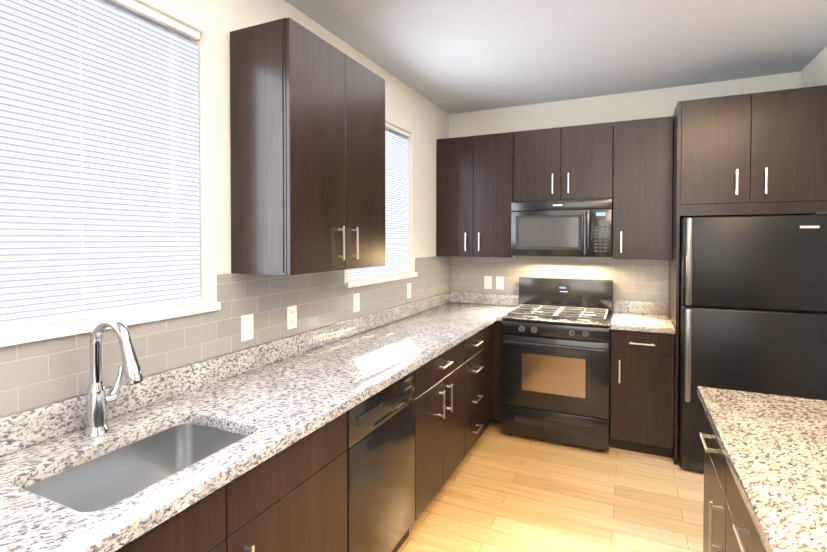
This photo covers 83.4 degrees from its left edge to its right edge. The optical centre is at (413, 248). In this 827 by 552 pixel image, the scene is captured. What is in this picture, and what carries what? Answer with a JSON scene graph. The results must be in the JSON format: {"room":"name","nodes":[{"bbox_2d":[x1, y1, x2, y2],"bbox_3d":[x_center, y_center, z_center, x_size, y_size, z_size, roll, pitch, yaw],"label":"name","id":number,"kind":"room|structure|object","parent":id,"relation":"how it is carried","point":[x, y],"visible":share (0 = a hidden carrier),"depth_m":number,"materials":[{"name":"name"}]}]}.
{"room":"kitchen","nodes":[
{"label":"kitchen","id":0,"kind":"room"},
{"bbox_2d":[2,0,448,416],"bbox_3d":[-1.084,0.127,1.573,0.150,2.700,6.700,0,1,25],"label":"wall","id":1,"kind":"structure","parent":0,"point":[422,121],"depth_m":2.00,"materials":[{"name":"white paint"}]},
{"bbox_2d":[0,0,201,330],"bbox_3d":[-1.068,-0.320,1.486,0.038,1.099,0.918,0,1,25],"label":"window blind","id":2,"kind":"object","parent":1,"relation":"attached to","point":[99,172],"visible":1,"depth_m":1.53,"materials":[{"name":"white plastic"}]},
{"bbox_2d":[0,302,220,346],"bbox_3d":[-1.067,0.248,1.496,0.113,0.034,1.020,0,1,25],"label":"sill","id":3,"kind":"structure","parent":1,"relation":"attached to","point":[32,334],"depth_m":1.47,"materials":[{"name":"white paint"}]},
{"bbox_2d":[99,0,189,40],"bbox_3d":[-1.143,-0.315,1.521,0.050,1.113,0.928,0,1,25],"label":"window","id":4,"kind":"structure","parent":1,"relation":"in","point":[110,3],"depth_m":1.74,"materials":[{"name":"white plastic"}]},
{"bbox_2d":[0,256,448,416],"bbox_3d":[-0.679,0.276,2.258,0.007,0.342,4.820,0,1,25],"label":"wall tile","id":5,"kind":"structure","parent":1,"relation":"attached to","point":[38,373],"depth_m":1.94,"materials":[{"name":"beige tile"}]},
{"bbox_2d":[241,314,253,341],"bbox_3d":[-0.747,0.358,2.093,0.009,0.116,0.072,0,1,25],"label":"electrical outlet","id":6,"kind":"object","parent":5,"relation":"attached to","point":[247,332],"visible":1,"depth_m":2.09,"materials":[{"name":"white plastic"}]},
{"bbox_2d":[287,305,296,329],"bbox_3d":[-0.619,0.353,2.370,0.007,0.116,0.072,0,1,25],"label":"electrical outlet","id":7,"kind":"object","parent":5,"relation":"attached to","point":[291,317],"visible":1,"depth_m":2.36,"materials":[{"name":"white plastic"}]},
{"bbox_2d":[353,293,359,312],"bbox_3d":[-0.359,0.344,2.927,0.007,0.116,0.072,0,1,25],"label":"electrical outlet","id":8,"kind":"object","parent":5,"relation":"attached to","point":[356,302],"visible":1,"depth_m":2.92,"materials":[{"name":"white plastic"}]},
{"bbox_2d":[407,283,410,297],"bbox_3d":[-0.034,0.332,3.625,0.007,0.116,0.072,0,1,25],"label":"electrical outlet","id":9,"kind":"object","parent":5,"relation":"attached to","point":[408,290],"visible":1,"depth_m":3.62,"materials":[{"name":"white plastic"}]},
{"bbox_2d":[230,17,384,274],"bbox_3d":[-0.459,-0.416,2.298,0.356,1.040,0.814,0,1,25],"label":"upper cabinet","id":10,"kind":"object","parent":1,"relation":"attached to","point":[307,126],"visible":1,"depth_m":1.99,"materials":[{"name":"brown wood"}]},
{"bbox_2d":[348,122,409,280],"bbox_3d":[-0.231,-0.351,3.280,0.038,1.099,0.918,0,1,25],"label":"window blind","id":11,"kind":"object","parent":1,"relation":"attached to","point":[396,205],"visible":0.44,"depth_m":3.48,"materials":[{"name":"white plastic"}]},
{"bbox_2d":[344,272,417,287],"bbox_3d":[-0.231,0.217,3.290,0.113,0.034,1.020,0,1,25],"label":"sill","id":12,"kind":"structure","parent":1,"relation":"attached to","point":[363,282],"depth_m":3.15,"materials":[{"name":"white paint"}]},
{"bbox_2d":[385,128,401,136],"bbox_3d":[-0.306,-0.346,3.316,0.050,1.113,0.928,0,1,25],"label":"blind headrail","id":13,"kind":"structure","parent":1,"relation":"in","point":[393,132],"depth_m":3.57,"materials":[{"name":"white plastic"}]},
{"bbox_2d":[397,419,703,551],"bbox_3d":[1.340,1.546,0.466,5.500,0.100,6.700,0,1,25],"label":"floor","id":14,"kind":"structure","parent":0,"point":[499,491],"depth_m":2.65,"materials":[{"name":"brown wood"}]},
{"bbox_2d":[114,411,346,551],"bbox_3d":[-0.769,1.043,1.363,0.606,0.876,1.158,0,1,25],"label":"base cabinet","id":15,"kind":"object","parent":14,"relation":"on","point":[292,497],"visible":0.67,"depth_m":1.39,"materials":[{"name":"black wood"}]},
{"bbox_2d":[0,291,518,551],"bbox_3d":[-0.369,0.521,2.116,0.686,0.139,4.817,0,1,25],"label":"countertop","id":16,"kind":"structure","parent":15,"relation":"on","point":[270,399],"depth_m":1.58,"materials":[{"name":"stone"}]},
{"bbox_2d":[83,317,143,436],"bbox_3d":[-0.883,0.384,1.406,0.237,0.360,0.117,0,1,25],"label":"faucet","id":17,"kind":"object","parent":16,"relation":"on","point":[99,400],"visible":0.98,"depth_m":1.40,"materials":[{"name":"silver metal"}]},
{"bbox_2d":[22,423,246,512],"bbox_3d":[-0.739,0.744,1.301,0.405,0.276,0.570,0,1,25],"label":"sink","id":18,"kind":"object","parent":16,"relation":"in","point":[107,480],"visible":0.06,"depth_m":1.43,"materials":[{"name":"silver metal"}]},
{"bbox_2d":[347,370,414,551],"bbox_3d":[-0.377,1.033,2.158,0.590,0.868,0.606,0,1,25],"label":"dishwasher","id":19,"kind":"object","parent":14,"relation":"on","point":[381,471],"visible":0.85,"depth_m":2.00,"materials":[{"name":"black metal"}]},
{"bbox_2d":[414,321,501,520],"bbox_3d":[0.085,1.013,3.100,0.685,0.875,1.484,0,1,25],"label":"base cabinet","id":20,"kind":"object","parent":14,"relation":"on","point":[458,399],"visible":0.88,"depth_m":2.81,"materials":[{"name":"black wood"}]},
{"bbox_2d":[502,277,612,451],"bbox_3d":[1.139,0.851,3.644,0.756,1.180,0.730,0,1,25],"label":"range","id":21,"kind":"object","parent":14,"relation":"on","point":[556,347],"visible":1,"depth_m":3.40,"materials":[{"name":"black metal"}]},
{"bbox_2d":[610,329,674,457],"bbox_3d":[1.695,1.007,3.467,0.397,0.875,0.639,0,1,25],"label":"base cabinet","id":22,"kind":"object","parent":14,"relation":"on","point":[642,392],"visible":0.94,"depth_m":3.21,"materials":[{"name":"black wood"}]},
{"bbox_2d":[611,299,674,333],"bbox_3d":[1.697,0.498,3.463,0.397,0.139,0.630,0,1,25],"label":"countertop","id":23,"kind":"structure","parent":22,"relation":"on","point":[641,316],"depth_m":3.54,"materials":[{"name":"stone"}]},
{"bbox_2d":[700,413,765,551],"bbox_3d":[0.903,1.061,0.315,0.912,0.875,2.970,0,1,25],"label":"kitchen island","id":24,"kind":"object","parent":14,"relation":"on","point":[728,525],"visible":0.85,"depth_m":1.47,"materials":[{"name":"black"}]},
{"bbox_2d":[697,386,826,551],"bbox_3d":[0.927,0.603,0.296,0.938,0.038,3.052,0,1,25],"label":"island countertop","id":25,"kind":"structure","parent":24,"relation":"on","point":[773,448],"depth_m":1.25,"materials":[{"name":"stone"}]},
{"bbox_2d":[669,85,826,464],"bbox_3d":[2.240,0.236,3.193,0.806,2.425,0.651,0,1,25],"label":"cabinet","id":26,"kind":"object","parent":14,"relation":"on","point":[759,154],"visible":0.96,"depth_m":2.93,"materials":[{"name":"brown wood"}]},
{"bbox_2d":[677,212,826,471],"bbox_3d":[2.202,0.616,3.117,0.752,1.668,0.760,0,1,25],"label":"refrigerator","id":27,"kind":"object","parent":14,"relation":"on","point":[752,303],"visible":0.75,"depth_m":2.83,"materials":[{"name":"black metal"}]},
{"bbox_2d":[285,0,826,113],"bbox_3d":[1.340,-1.254,0.418,5.500,0.100,6.700,0,1,25],"label":"ceiling","id":28,"kind":"structure","parent":0,"point":[454,56],"depth_m":2.81,"materials":[{"name":"grey paint"}]},
{"bbox_2d":[449,72,800,337],"bbox_3d":[2.725,0.095,3.410,5.500,2.700,0.150,0,1,25],"label":"wall","id":29,"kind":"structure","parent":0,"point":[647,104],"depth_m":3.84,"materials":[{"name":"white paint"}]},
{"bbox_2d":[436,132,518,256],"bbox_3d":[0.581,-0.447,4.137,0.685,1.040,0.322,0,1,25],"label":"upper cabinet","id":30,"kind":"object","parent":29,"relation":"attached to","point":[483,182],"depth_m":3.98,"materials":[{"name":"brown wood"}]},
{"bbox_2d":[449,256,668,301],"bbox_3d":[1.177,0.294,4.049,1.843,0.480,0.007,0,1,25],"label":"wall tile","id":31,"kind":"structure","parent":29,"relation":"attached to","point":[641,279],"depth_m":3.98,"materials":[{"name":"beige tile"}]},
{"bbox_2d":[484,276,491,288],"bbox_3d":[0.685,0.316,4.270,0.072,0.116,0.007,0,1,25],"label":"electrical outlet","id":32,"kind":"object","parent":31,"relation":"attached to","point":[487,282],"visible":1,"depth_m":4.27,"materials":[{"name":"white plastic"}]},
{"bbox_2d":[496,276,503,288],"bbox_3d":[0.785,0.316,4.223,0.072,0.116,0.009,0,1,25],"label":"light switch","id":33,"kind":"object","parent":31,"relation":"attached to","point":[499,282],"visible":1,"depth_m":4.22,"materials":[{"name":"white plastic"}]},
{"bbox_2d":[516,122,615,201],"bbox_3d":[1.237,-0.673,3.827,0.756,0.578,0.322,0,1,25],"label":"upper cabinet","id":34,"kind":"object","parent":29,"relation":"attached to","point":[578,162],"depth_m":3.66,"materials":[{"name":"brown wood"}]},
{"bbox_2d":[511,198,612,256],"bbox_3d":[1.211,-0.156,3.780,0.754,0.440,0.446,0,1,25],"label":"microwave","id":35,"kind":"object","parent":34,"relation":"attached to","point":[573,228],"visible":1,"depth_m":3.61,"materials":[{"name":"black metal"}]},
{"bbox_2d":[613,116,672,259],"bbox_3d":[1.763,-0.438,3.586,0.397,1.040,0.322,0,1,25],"label":"upper cabinet","id":36,"kind":"object","parent":29,"relation":"attached to","point":[642,206],"depth_m":3.44,"materials":[{"name":"brown wood"}]},
{"bbox_2d":[801,46,826,87],"bbox_3d":[2.568,0.106,2.766,0.140,2.700,1.150,0,1,25],"label":"wall","id":37,"kind":"structure","parent":0,"point":[814,72],"depth_m":3.02,"materials":[{"name":"white paint"}]}
]}

